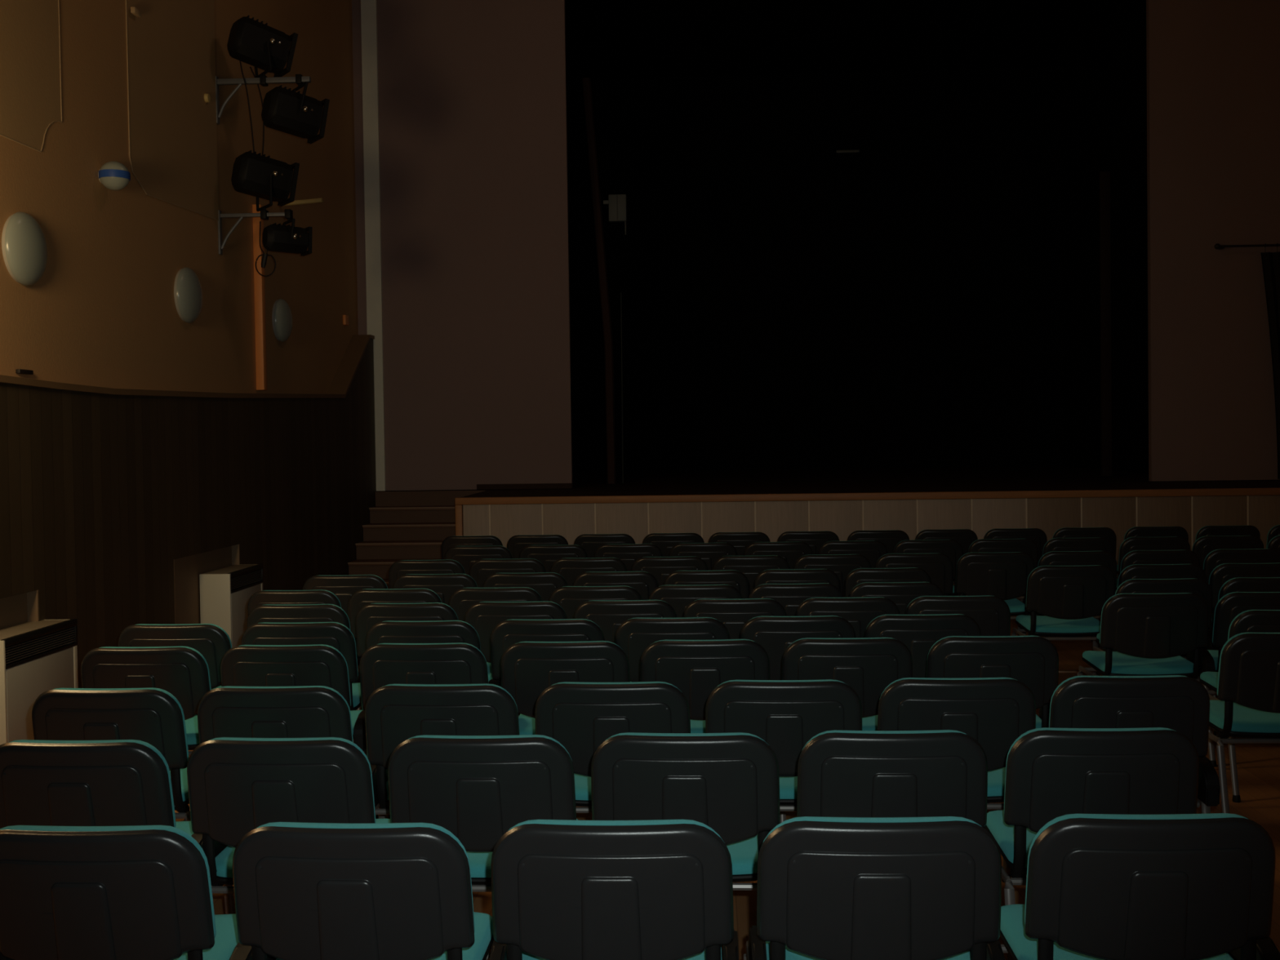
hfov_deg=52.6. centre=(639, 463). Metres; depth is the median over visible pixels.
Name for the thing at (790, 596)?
chair
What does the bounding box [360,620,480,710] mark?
chair
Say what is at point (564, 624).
backrest cushion
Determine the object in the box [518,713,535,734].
seat cushion
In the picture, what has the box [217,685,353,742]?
backrest cushion
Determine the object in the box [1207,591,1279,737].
chair
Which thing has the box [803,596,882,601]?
backrest cushion
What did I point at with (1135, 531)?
chair
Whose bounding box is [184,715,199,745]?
seat cushion
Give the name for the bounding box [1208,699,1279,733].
seat cushion
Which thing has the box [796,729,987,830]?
chair
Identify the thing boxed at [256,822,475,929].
backrest cushion
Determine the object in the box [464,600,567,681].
chair
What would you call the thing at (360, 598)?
chair
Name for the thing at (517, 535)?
backrest cushion
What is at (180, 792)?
seat cushion
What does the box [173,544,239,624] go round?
trim
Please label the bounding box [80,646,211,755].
chair
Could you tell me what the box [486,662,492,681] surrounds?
seat cushion
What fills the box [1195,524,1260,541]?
chair
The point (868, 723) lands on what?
seat cushion
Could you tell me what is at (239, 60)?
cable
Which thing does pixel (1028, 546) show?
chair
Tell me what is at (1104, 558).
chair
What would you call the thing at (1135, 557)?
chair
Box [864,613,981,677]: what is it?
chair
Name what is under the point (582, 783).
seat cushion
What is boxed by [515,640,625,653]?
backrest cushion
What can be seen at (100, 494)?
wall
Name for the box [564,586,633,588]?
backrest cushion
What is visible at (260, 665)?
backrest cushion
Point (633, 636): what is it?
chair
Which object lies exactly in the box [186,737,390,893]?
chair
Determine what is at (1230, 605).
backrest cushion
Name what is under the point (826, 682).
backrest cushion
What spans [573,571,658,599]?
chair
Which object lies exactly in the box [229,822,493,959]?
chair
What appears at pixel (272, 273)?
cable
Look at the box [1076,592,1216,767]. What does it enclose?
chair
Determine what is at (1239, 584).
chair
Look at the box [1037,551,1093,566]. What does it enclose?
backrest cushion
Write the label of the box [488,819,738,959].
chair
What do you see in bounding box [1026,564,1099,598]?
backrest cushion
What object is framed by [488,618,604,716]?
chair
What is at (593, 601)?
backrest cushion
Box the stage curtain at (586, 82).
[582,77,616,484]
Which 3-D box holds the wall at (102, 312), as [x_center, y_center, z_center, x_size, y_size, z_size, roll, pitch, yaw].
[-3.321,-2.153,8.837,0.200,7.200,22.600,-1,1,3]
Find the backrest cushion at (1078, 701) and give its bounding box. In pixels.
[1048,675,1186,727]
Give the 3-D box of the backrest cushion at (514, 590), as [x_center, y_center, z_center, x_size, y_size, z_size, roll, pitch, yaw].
[-0.747,0.798,6.736,0.492,0.307,0.103,-1,1,3]
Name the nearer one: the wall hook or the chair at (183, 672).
the chair at (183, 672)
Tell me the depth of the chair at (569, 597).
6.67 m
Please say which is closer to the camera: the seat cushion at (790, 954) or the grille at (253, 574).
the seat cushion at (790, 954)
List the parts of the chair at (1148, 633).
leg, rail, cross rail, post, post, armrest, leg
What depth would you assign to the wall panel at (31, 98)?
7.02 m
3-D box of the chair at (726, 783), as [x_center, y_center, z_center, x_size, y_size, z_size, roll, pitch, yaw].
[0.135,1.109,3.622,0.538,0.815,0.544,-1,1,4]
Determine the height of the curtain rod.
0.060 m
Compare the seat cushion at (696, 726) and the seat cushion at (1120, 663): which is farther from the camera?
the seat cushion at (1120, 663)
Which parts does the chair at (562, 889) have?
armrest, post, post, armrest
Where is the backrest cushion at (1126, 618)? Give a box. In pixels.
[1099,592,1190,644]
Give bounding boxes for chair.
[0,739,235,914]
[0,825,239,959]
[31,687,191,821]
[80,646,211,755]
[118,623,231,689]
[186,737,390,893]
[197,685,386,818]
[220,644,378,818]
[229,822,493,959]
[241,622,360,710]
[246,604,350,629]
[247,589,341,614]
[302,574,387,617]
[348,588,441,658]
[351,602,457,710]
[353,642,488,818]
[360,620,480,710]
[364,684,519,814]
[387,734,578,892]
[388,559,465,588]
[392,573,477,605]
[440,535,502,559]
[444,545,512,575]
[448,586,542,621]
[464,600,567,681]
[469,558,546,587]
[483,572,568,601]
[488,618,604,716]
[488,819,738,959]
[500,640,630,734]
[506,534,568,559]
[519,544,587,572]
[534,681,690,813]
[548,586,642,618]
[550,557,626,586]
[573,533,635,557]
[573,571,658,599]
[573,600,676,643]
[591,732,780,890]
[594,543,662,571]
[614,617,729,682]
[631,555,708,586]
[640,639,769,733]
[642,533,704,556]
[648,584,742,617]
[663,569,750,599]
[668,542,737,570]
[682,598,786,639]
[705,679,862,811]
[707,532,770,555]
[712,555,790,592]
[739,615,855,679]
[743,541,813,568]
[743,816,1004,959]
[748,582,843,616]
[753,568,840,591]
[777,530,839,554]
[779,637,912,822]
[793,554,871,597]
[795,596,900,637]
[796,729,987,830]
[818,540,888,568]
[844,567,931,597]
[846,529,909,553]
[848,582,943,614]
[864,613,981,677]
[875,553,954,595]
[877,677,1035,882]
[893,539,963,595]
[904,595,1010,635]
[915,528,977,583]
[926,635,1058,728]
[955,551,1039,635]
[958,538,1038,603]
[983,528,1047,561]
[984,727,1199,959]
[1000,813,1279,959]
[1011,564,1115,675]
[1022,551,1116,636]
[1022,675,1220,877]
[1027,537,1113,640]
[1052,527,1116,558]
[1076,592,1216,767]
[1090,577,1218,736]
[1096,564,1212,689]
[1115,536,1190,591]
[1116,526,1188,578]
[1120,549,1199,573]
[1186,562,1279,657]
[1191,535,1263,568]
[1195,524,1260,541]
[1199,609,1279,802]
[1203,548,1279,583]
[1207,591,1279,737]
[1208,632,1279,813]
[1217,577,1279,601]
[1266,524,1279,548]
[1266,535,1279,552]
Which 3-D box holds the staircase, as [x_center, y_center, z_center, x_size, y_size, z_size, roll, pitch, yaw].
[-2.225,0.827,12.704,1.155,1.034,1.633,-1,1,3]
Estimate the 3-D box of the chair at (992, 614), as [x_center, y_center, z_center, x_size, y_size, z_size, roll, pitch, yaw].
[1.529,1.027,6.335,0.521,0.815,0.544,-1,1,3]
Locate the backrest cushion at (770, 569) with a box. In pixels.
[765,568,816,570]
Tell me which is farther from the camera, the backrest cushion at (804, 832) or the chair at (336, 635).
the chair at (336, 635)
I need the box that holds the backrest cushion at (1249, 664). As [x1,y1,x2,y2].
[1217,632,1279,695]
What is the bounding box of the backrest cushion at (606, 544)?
[606,543,639,544]
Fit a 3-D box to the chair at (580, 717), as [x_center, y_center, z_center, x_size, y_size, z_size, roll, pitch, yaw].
[-0.072,1.095,4.334,0.538,0.815,0.544,-1,1,3]
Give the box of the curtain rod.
[1214,243,1279,249]
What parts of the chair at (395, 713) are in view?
armrest, cross rail, post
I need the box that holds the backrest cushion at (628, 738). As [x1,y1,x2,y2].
[605,732,768,745]
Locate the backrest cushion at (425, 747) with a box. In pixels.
[407,734,572,760]
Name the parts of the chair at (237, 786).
armrest, post, cross rail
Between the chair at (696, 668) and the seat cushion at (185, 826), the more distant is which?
the chair at (696, 668)
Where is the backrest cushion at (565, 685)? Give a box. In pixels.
[551,681,679,689]
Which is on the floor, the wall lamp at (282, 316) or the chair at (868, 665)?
the chair at (868, 665)
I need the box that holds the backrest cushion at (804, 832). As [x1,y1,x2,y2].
[760,816,982,848]
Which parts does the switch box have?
casing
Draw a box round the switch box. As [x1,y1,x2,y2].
[603,194,626,235]
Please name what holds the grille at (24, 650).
attached to the heater at (37, 657)
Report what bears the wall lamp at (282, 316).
attached to the wall at (102, 312)
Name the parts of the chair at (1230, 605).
leg, post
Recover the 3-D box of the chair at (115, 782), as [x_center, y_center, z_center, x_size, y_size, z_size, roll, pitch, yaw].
[-1.483,1.132,3.641,0.521,0.815,0.545,-1,1,3]
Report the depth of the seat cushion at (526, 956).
2.80 m
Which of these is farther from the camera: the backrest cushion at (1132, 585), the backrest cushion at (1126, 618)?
the backrest cushion at (1132, 585)
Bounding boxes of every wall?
[0,0,462,491]
[0,338,377,688]
[351,0,1279,490]
[566,66,1148,473]
[1060,0,1148,472]
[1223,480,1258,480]
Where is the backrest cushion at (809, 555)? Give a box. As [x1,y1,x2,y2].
[801,554,847,556]
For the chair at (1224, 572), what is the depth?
7.33 m
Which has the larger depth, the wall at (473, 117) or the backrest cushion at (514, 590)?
the wall at (473, 117)
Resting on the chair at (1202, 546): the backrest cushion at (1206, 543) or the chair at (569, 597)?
the backrest cushion at (1206, 543)
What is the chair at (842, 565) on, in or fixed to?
on the floor
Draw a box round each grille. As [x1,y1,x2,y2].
[0,618,77,669]
[227,564,262,593]
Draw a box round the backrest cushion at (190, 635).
[138,623,231,648]
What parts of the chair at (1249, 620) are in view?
cross rail, rail, leg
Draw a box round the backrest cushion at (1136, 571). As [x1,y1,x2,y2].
[1117,564,1184,587]
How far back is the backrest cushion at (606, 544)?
9.26 m
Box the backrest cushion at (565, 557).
[564,557,603,558]
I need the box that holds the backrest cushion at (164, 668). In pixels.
[99,646,211,690]
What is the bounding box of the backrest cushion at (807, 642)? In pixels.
[788,637,897,646]
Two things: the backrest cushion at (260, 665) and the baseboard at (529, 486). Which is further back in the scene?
the baseboard at (529, 486)
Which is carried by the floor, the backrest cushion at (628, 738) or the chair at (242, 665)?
the chair at (242, 665)
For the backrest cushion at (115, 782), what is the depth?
3.38 m
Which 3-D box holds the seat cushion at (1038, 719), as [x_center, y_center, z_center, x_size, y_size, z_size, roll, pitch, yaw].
[1.358,1.016,5.177,0.452,0.057,0.432,-1,1,3]
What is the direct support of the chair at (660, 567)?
on the floor
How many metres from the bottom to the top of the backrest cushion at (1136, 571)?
0.307 m
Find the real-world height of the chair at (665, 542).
0.815 m
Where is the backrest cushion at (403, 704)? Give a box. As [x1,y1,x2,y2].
[383,684,519,724]
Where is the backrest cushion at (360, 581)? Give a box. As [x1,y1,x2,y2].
[353,574,387,588]
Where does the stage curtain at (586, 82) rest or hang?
on the stage
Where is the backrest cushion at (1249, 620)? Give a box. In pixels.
[1227,609,1279,639]
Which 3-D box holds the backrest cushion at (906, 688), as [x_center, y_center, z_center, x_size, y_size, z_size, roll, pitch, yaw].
[1.006,0.832,4.115,0.492,0.307,0.103,-1,1,4]
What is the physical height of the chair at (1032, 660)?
0.815 m
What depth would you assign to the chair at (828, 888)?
2.60 m
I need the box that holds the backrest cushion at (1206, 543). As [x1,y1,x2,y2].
[1191,535,1243,551]
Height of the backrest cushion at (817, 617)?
0.307 m
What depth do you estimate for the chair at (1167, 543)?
9.17 m
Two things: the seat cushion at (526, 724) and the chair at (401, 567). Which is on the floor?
the chair at (401, 567)
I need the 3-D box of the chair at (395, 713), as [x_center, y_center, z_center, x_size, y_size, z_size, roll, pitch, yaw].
[-0.626,1.103,4.341,0.521,0.815,0.544,-1,1,4]
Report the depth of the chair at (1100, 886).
2.60 m
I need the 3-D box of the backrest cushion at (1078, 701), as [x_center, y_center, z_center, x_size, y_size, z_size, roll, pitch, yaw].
[1.552,0.824,4.109,0.492,0.307,0.103,-1,1,3]
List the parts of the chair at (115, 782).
leg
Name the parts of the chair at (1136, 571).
leg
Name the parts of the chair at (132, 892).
post, post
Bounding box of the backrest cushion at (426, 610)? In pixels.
[370,602,457,617]
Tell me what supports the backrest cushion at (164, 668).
on the chair at (183, 672)
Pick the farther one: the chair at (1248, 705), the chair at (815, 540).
the chair at (815, 540)
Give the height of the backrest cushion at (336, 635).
0.307 m
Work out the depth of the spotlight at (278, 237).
9.65 m
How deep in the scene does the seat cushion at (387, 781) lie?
4.18 m
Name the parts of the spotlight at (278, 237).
focus knob, colour frame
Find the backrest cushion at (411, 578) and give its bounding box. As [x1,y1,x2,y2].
[407,573,476,583]
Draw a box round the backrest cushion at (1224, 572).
[1208,562,1279,582]
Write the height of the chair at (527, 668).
0.815 m
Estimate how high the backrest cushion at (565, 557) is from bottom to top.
0.307 m
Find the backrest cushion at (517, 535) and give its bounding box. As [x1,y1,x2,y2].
[517,534,559,535]
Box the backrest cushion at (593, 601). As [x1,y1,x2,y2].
[591,600,666,602]
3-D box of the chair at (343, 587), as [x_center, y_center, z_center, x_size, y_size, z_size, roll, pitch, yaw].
[-1.691,1.044,7.657,0.521,0.815,0.544,-1,1,2]
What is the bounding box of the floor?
[174,614,1279,959]
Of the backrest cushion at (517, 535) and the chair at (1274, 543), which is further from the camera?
the backrest cushion at (517, 535)
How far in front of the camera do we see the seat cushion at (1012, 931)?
2.86 m
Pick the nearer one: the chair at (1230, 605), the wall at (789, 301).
the chair at (1230, 605)
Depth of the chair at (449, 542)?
10.18 m
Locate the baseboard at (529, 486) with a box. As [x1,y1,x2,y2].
[476,483,572,489]
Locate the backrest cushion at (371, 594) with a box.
[365,588,441,601]
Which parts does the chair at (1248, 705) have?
rail, leg, post, cross rail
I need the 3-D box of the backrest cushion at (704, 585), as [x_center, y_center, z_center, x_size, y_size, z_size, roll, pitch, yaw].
[0.289,0.783,6.723,0.492,0.307,0.103,-1,1,3]
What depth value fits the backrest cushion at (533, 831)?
2.60 m
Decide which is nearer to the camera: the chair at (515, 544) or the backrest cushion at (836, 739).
the backrest cushion at (836, 739)
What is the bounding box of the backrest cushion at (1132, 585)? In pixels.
[1115,577,1193,595]
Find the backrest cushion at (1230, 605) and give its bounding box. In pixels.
[1212,591,1279,643]
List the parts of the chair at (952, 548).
post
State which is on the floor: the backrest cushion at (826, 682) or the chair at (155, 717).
the chair at (155, 717)
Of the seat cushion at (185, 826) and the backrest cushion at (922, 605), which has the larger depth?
the backrest cushion at (922, 605)
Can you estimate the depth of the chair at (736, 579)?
7.36 m
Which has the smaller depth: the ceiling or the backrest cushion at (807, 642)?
the backrest cushion at (807, 642)
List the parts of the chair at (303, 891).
armrest, post, post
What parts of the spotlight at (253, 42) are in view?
wall plate, spotlight bracket, arm, focus knob, colour frame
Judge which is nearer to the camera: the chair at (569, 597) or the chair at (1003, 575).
the chair at (569, 597)
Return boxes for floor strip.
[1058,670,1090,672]
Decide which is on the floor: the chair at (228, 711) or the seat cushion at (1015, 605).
the chair at (228, 711)
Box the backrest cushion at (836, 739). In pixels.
[802,729,967,749]
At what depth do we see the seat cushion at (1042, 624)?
7.48 m
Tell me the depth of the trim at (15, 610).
6.63 m
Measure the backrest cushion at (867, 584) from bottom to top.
0.307 m
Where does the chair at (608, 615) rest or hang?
on the floor
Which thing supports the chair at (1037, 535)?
on the floor
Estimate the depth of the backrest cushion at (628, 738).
3.35 m
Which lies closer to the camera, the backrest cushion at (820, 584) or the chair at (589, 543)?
the backrest cushion at (820, 584)
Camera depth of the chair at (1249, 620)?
5.49 m
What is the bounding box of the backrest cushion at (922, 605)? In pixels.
[904,595,990,614]
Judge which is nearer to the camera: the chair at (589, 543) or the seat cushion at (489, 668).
the seat cushion at (489, 668)
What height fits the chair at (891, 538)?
0.815 m
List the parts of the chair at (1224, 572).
post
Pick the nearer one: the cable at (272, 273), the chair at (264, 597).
the chair at (264, 597)
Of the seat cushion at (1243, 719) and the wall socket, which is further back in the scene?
the wall socket
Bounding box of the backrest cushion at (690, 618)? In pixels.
[626,617,716,620]
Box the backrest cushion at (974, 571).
[955,551,1022,589]
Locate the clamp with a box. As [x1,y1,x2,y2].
[15,368,33,374]
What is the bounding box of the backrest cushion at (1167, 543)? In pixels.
[1118,536,1175,564]
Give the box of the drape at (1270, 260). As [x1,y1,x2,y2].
[1260,243,1279,479]
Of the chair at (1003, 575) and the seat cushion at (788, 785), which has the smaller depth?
the seat cushion at (788, 785)
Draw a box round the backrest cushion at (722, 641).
[653,639,757,643]
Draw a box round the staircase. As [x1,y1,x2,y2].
[347,490,484,589]
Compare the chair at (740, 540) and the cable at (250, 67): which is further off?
the chair at (740, 540)
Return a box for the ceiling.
[564,0,1124,80]
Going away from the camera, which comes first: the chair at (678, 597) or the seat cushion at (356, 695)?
the seat cushion at (356, 695)
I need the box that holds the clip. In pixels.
[130,6,141,17]
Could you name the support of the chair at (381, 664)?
on the floor
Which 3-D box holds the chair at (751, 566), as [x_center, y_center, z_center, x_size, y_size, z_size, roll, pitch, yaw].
[0.737,0.990,8.474,0.521,0.815,0.544,-1,1,3]
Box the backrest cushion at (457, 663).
[376,642,488,684]
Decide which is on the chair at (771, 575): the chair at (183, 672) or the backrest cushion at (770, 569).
the backrest cushion at (770, 569)
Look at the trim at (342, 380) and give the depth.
10.03 m
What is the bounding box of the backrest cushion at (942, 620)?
[866,613,962,628]
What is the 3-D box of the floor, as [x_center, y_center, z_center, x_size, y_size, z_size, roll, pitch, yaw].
[1.999,1.435,8.644,10.850,0.120,23.000,-1,1,3]
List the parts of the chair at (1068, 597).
rail, cross rail, post, cross rail, leg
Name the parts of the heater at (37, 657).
panel, panel, panel, panel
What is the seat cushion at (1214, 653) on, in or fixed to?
on the chair at (1230, 605)
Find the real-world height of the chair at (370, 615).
0.815 m
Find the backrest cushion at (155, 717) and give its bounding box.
[53,687,189,760]
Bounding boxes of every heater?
[0,618,78,744]
[199,564,262,647]
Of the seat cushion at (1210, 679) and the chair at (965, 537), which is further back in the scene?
the chair at (965, 537)
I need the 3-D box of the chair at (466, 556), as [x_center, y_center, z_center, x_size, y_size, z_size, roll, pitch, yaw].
[-1.143,0.994,9.497,0.498,0.815,0.544,-1,1,3]
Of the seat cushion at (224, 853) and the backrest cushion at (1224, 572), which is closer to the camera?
the seat cushion at (224, 853)
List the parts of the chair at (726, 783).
cross rail, post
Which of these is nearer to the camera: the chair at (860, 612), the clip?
the chair at (860, 612)
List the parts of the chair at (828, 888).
leg, rail, armrest, post, post, armrest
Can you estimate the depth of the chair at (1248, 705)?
4.90 m
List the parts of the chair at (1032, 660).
armrest, post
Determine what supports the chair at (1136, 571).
on the floor
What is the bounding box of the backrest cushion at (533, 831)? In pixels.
[507,819,724,843]
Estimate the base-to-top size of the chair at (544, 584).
0.815 m
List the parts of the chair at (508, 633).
armrest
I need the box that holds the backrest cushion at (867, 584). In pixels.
[853,582,929,588]
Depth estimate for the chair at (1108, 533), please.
10.12 m
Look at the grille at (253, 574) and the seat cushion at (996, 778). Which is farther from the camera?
the grille at (253, 574)
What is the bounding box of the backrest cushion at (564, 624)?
[506,618,601,630]
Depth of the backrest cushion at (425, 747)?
3.36 m
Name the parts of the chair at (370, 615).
armrest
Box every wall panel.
[0,0,62,152]
[124,0,218,220]
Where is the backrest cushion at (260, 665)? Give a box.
[240,644,351,706]
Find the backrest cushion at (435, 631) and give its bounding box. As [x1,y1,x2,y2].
[382,620,480,649]
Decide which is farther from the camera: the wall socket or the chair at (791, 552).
the wall socket
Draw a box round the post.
[252,204,266,390]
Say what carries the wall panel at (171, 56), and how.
attached to the wall at (102, 312)
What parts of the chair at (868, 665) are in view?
leg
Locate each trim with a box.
[0,334,374,398]
[0,590,39,630]
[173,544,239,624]
[360,0,386,490]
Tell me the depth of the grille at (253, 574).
9.27 m
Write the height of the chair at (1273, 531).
0.815 m
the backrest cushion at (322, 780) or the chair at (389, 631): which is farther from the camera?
the chair at (389, 631)
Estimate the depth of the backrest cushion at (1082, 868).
2.59 m
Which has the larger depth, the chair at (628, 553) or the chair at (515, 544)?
the chair at (515, 544)
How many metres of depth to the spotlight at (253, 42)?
9.64 m
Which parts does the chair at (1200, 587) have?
rail, armrest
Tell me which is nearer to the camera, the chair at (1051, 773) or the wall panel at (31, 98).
the chair at (1051, 773)
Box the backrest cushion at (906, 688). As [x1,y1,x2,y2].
[879,677,1017,699]
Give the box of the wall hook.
[204,93,210,102]
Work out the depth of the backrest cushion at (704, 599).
6.09 m
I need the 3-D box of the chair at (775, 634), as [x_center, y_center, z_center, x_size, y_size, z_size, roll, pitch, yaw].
[0.689,1.052,5.745,0.538,0.815,0.544,-1,1,3]
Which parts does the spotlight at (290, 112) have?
focus knob, colour frame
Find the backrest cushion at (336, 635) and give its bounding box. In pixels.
[257,622,358,676]
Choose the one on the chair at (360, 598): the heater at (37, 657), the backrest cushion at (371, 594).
the backrest cushion at (371, 594)
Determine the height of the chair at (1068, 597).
0.815 m
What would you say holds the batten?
attached to the wall at (102, 312)
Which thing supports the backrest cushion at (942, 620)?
on the chair at (919, 633)
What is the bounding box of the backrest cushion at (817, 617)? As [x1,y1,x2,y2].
[749,615,839,620]
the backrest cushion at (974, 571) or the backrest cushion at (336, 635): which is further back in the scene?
the backrest cushion at (974, 571)
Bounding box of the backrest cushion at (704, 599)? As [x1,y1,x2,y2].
[694,598,773,600]
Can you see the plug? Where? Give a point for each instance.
(264, 256)
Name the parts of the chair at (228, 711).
leg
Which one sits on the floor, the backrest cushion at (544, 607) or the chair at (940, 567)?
the chair at (940, 567)
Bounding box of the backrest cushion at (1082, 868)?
[1024,813,1248,924]
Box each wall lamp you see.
[1,211,47,285]
[97,160,130,191]
[173,266,203,323]
[271,298,292,342]
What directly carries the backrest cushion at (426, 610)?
on the chair at (370, 615)
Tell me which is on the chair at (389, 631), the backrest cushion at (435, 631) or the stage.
the backrest cushion at (435, 631)
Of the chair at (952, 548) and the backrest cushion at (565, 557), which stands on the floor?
the chair at (952, 548)
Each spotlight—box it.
[215,15,311,124]
[217,150,299,254]
[261,74,329,143]
[262,208,312,256]
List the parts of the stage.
corner post, panel, panel, panel, panel, panel, panel, panel, panel, panel, panel, panel, panel, panel, panel, panel, panel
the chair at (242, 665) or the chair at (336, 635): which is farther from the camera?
the chair at (336, 635)
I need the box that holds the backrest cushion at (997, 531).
[984,528,1023,535]
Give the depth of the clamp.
6.89 m
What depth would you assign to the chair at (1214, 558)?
8.17 m
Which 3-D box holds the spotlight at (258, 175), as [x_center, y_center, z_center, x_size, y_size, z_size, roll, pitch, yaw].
[-2.870,-1.948,9.735,0.520,0.745,0.392,-2,2,-36]
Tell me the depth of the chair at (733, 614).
6.08 m
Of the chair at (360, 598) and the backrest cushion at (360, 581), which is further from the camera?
the backrest cushion at (360, 581)
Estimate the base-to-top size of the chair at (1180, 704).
0.815 m
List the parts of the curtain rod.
rod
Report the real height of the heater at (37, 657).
0.676 m
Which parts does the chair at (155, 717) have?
post, cross rail, leg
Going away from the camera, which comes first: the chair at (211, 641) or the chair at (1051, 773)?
the chair at (1051, 773)
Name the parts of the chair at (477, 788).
cross rail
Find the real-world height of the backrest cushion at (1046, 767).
0.307 m
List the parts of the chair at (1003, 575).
post, armrest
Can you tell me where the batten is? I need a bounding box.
[279,197,323,206]
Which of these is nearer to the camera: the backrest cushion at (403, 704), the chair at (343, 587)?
the backrest cushion at (403, 704)
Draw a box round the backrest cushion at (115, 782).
[8,739,176,827]
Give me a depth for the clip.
8.26 m
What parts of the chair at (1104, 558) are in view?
cross rail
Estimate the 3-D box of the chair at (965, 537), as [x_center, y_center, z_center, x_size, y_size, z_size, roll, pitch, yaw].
[2.425,0.921,10.405,0.498,0.815,0.544,-1,1,2]
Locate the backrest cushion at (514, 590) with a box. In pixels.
[462,586,539,595]
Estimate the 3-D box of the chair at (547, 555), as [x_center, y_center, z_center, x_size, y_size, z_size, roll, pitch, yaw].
[-0.606,0.986,9.491,0.498,0.815,0.544,-1,1,3]
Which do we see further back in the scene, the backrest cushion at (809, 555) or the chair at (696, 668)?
the backrest cushion at (809, 555)
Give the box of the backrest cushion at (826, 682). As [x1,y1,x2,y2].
[717,679,848,686]
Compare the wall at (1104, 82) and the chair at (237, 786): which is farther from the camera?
the wall at (1104, 82)
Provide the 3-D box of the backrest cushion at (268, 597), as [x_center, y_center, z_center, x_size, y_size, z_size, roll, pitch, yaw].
[-1.798,0.813,6.748,0.492,0.307,0.103,-1,1,3]
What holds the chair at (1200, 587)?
on the floor
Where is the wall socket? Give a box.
[342,315,348,325]
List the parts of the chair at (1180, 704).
leg, armrest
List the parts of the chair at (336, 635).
post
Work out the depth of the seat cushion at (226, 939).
2.92 m
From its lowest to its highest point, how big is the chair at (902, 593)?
0.815 m
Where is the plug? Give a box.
[261,253,267,267]
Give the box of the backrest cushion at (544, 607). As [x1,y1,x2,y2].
[480,600,566,614]
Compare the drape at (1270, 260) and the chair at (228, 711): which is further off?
the drape at (1270, 260)
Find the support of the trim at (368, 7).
attached to the wall at (473, 117)
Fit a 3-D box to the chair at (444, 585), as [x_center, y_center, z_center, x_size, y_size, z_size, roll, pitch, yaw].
[-1.172,1.036,7.648,0.521,0.815,0.544,-1,1,3]
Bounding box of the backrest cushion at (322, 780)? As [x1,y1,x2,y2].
[207,737,375,822]
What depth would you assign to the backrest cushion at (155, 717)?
4.09 m
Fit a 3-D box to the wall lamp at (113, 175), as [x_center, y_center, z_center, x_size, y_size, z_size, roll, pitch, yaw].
[-3.187,-1.742,7.848,0.181,0.176,0.181,-1,1,3]
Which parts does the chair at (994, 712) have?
cross rail, leg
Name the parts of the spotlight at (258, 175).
wall plate, spotlight bracket, arm, focus knob, colour frame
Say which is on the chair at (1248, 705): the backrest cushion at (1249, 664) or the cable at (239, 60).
the backrest cushion at (1249, 664)
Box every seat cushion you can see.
[169,767,188,801]
[173,913,239,959]
[175,821,194,835]
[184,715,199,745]
[215,818,390,877]
[275,911,493,959]
[350,710,362,734]
[351,682,360,707]
[386,780,389,799]
[466,818,578,877]
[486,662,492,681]
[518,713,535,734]
[522,945,721,959]
[573,773,591,800]
[690,719,705,733]
[726,835,758,875]
[765,941,970,959]
[779,776,797,799]
[862,715,877,730]
[986,809,1036,867]
[987,767,1005,796]
[1000,904,1234,959]
[1004,598,1024,612]
[1015,614,1100,633]
[1035,714,1041,728]
[1082,650,1193,674]
[1200,671,1218,688]
[1207,649,1218,670]
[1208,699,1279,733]
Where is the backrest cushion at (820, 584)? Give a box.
[755,582,826,587]
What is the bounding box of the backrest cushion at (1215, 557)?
[1203,548,1266,569]
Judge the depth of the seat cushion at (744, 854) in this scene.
3.47 m
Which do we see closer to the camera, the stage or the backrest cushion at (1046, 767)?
the backrest cushion at (1046, 767)
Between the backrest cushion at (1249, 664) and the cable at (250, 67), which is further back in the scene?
the cable at (250, 67)
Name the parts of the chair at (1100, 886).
cross rail, post, post, armrest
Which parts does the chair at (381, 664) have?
armrest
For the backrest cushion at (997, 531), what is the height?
0.307 m
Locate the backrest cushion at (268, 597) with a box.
[262,589,341,607]
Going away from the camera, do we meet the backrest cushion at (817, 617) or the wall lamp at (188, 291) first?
the backrest cushion at (817, 617)
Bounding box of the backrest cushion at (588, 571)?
[588,571,648,573]
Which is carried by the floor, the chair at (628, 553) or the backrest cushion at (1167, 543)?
the chair at (628, 553)
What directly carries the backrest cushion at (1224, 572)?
on the chair at (1224, 572)
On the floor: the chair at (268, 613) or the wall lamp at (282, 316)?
the chair at (268, 613)
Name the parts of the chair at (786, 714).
cross rail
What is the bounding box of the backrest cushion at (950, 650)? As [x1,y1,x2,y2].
[926,635,1038,665]
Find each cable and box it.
[239,60,254,151]
[249,66,264,155]
[255,221,275,276]
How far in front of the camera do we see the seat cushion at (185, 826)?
3.79 m
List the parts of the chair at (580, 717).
cross rail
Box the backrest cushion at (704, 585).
[658,584,728,586]
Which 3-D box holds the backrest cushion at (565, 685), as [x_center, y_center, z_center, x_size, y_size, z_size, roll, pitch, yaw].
[-0.087,0.848,4.127,0.492,0.307,0.103,-1,1,3]
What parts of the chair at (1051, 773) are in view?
rail, leg, post, cross rail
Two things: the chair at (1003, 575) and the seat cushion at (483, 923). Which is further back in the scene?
the chair at (1003, 575)
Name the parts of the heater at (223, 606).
panel, panel, panel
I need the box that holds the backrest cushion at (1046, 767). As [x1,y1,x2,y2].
[1004,727,1176,808]

